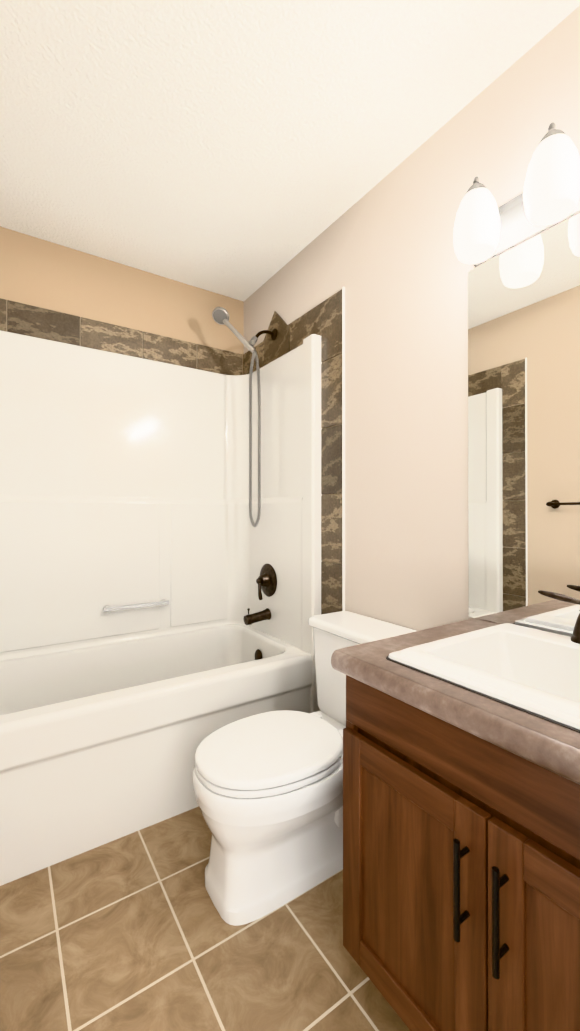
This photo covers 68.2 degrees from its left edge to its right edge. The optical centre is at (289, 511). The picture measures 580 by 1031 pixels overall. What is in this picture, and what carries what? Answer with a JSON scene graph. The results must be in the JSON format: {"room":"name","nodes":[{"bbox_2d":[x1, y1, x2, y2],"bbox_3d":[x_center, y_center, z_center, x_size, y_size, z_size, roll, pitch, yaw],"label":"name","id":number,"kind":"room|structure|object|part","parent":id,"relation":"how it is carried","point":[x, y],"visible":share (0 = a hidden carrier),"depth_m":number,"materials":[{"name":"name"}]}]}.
{"room":"bathroom","nodes":[
{"label":"bathroom","id":0,"kind":"room"},
{"bbox_2d":[0,226,243,354],"bbox_3d":[-0.950,-0.075,2.259,1.520,2.440,0.120,0,0,-34],"label":"wall","id":1,"kind":"structure","parent":0,"point":[38,272],"depth_m":2.21,"materials":[{"name":"beige paint"}]},
{"bbox_2d":[0,287,344,614],"bbox_3d":[-0.655,0.027,1.817,1.519,2.233,0.941,0,0,-34],"label":"wall tile","id":2,"kind":"structure","parent":1,"relation":"attached to","point":[325,320],"depth_m":1.98,"materials":[{"name":"tile"}]},
{"bbox_2d":[0,806,409,1030],"bbox_3d":[0.101,1.187,0.592,2.820,0.100,4.050,0,0,-34],"label":"floor","id":3,"kind":"structure","parent":0,"point":[134,931],"depth_m":1.10,"materials":[{"name":"tile"}]},
{"bbox_2d":[0,307,321,885],"bbox_3d":[-0.698,0.043,1.881,1.512,2.202,0.780,0,0,-34],"label":"shower","id":4,"kind":"object","parent":3,"relation":"on","point":[160,564],"visible":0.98,"depth_m":2.06,"materials":[{"name":"white plastic"}]},
{"bbox_2d":[103,598,169,612],"bbox_3d":[-0.780,0.480,2.182,0.320,0.031,0.044,0,0,-34],"label":"grab bar","id":5,"kind":"object","parent":4,"relation":"in","point":[131,604],"depth_m":2.19,"materials":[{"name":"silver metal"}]},
{"bbox_2d":[243,608,271,625],"bbox_3d":[-0.172,0.543,2.241,0.145,0.086,0.062,0,0,-34],"label":"tub faucet","id":6,"kind":"object","parent":4,"relation":"in","point":[266,615],"depth_m":2.23,"materials":[{"name":"brown metal"}]},
{"bbox_3d":[-0.136,-0.948,2.284,0.126,0.083,0.060,0,0,-34],"label":"shower arm","id":7,"kind":"part","parent":4,"relation":"part of"},
{"bbox_2d":[256,563,277,600],"bbox_3d":[-0.145,0.369,2.260,0.074,0.184,0.176,0,0,-34],"label":"handle","id":8,"kind":"object","parent":4,"relation":"in","point":[267,580],"depth_m":2.24,"materials":[{"name":"brown metal"}]},
{"bbox_2d":[193,611,415,925],"bbox_3d":[0.051,0.780,1.433,0.761,0.723,0.464,0,0,-34],"label":"toilet","id":9,"kind":"object","parent":3,"relation":"on","point":[268,788],"visible":0.62,"depth_m":1.25,"materials":[{"name":"white ceramic"}]},
{"bbox_3d":[-0.056,0.748,1.361,0.488,0.052,0.380,0,0,-34],"label":"seat","id":10,"kind":"part","parent":9,"relation":"part of","materials":[{"name":"white plastic"}]},
{"bbox_2d":[331,590,579,1030],"bbox_3d":[0.548,0.656,0.839,0.599,0.966,0.801,0,0,-34],"label":"vanity cabinet","id":11,"kind":"object","parent":3,"relation":"on","point":[461,825],"visible":1,"depth_m":0.78,"materials":[{"name":"brown wood"}]},
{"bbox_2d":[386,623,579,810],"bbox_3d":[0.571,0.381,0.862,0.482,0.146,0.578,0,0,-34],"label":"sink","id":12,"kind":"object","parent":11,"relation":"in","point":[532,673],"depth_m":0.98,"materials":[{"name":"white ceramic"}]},
{"bbox_2d":[538,590,579,658],"bbox_3d":[0.686,0.241,0.940,0.156,0.135,0.319,0,0,-34],"label":"faucet","id":13,"kind":"object","parent":11,"relation":"on","point":[567,643],"depth_m":1.03,"materials":[{"name":"brown metal"}]},
{"bbox_2d":[0,0,579,301],"bbox_3d":[0.101,-1.353,0.604,2.820,0.100,4.050,0,0,-34],"label":"ceiling","id":14,"kind":"structure","parent":0,"point":[242,150],"depth_m":1.39,"materials":[{"name":"white paint"}]},
{"bbox_2d":[244,5,579,630],"bbox_3d":[0.419,-0.077,1.686,0.120,2.440,2.595,0,0,-34],"label":"wall","id":15,"kind":"structure","parent":0,"point":[382,251],"depth_m":1.53,"materials":[{"name":"beige paint"}]},
{"bbox_2d":[453,122,579,266],"bbox_3d":[0.716,-0.832,0.971,0.185,0.222,0.760,0,0,-34],"label":"sconce","id":16,"kind":"object","parent":15,"relation":"attached to","point":[486,229],"visible":1,"depth_m":1.14,"materials":[{"name":"white glass"}]},
{"bbox_3d":[0.523,-0.806,1.203,0.122,0.172,0.122,0,0,-34],"label":"lamp shade","id":17,"kind":"part","parent":16,"relation":"part of","materials":[{"name":"white glass"}]},
{"bbox_3d":[0.634,-0.806,1.036,0.122,0.172,0.122,0,0,-34],"label":"lamp shade","id":18,"kind":"part","parent":16,"relation":"part of","materials":[{"name":"white glass"}]},
{"bbox_2d":[468,214,579,636],"bbox_3d":[0.792,-0.215,1.016,0.005,1.091,0.816,0,0,-34],"label":"mirror","id":19,"kind":"object","parent":15,"relation":"attached to","point":[523,423],"visible":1,"depth_m":1.20,"materials":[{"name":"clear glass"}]}
]}

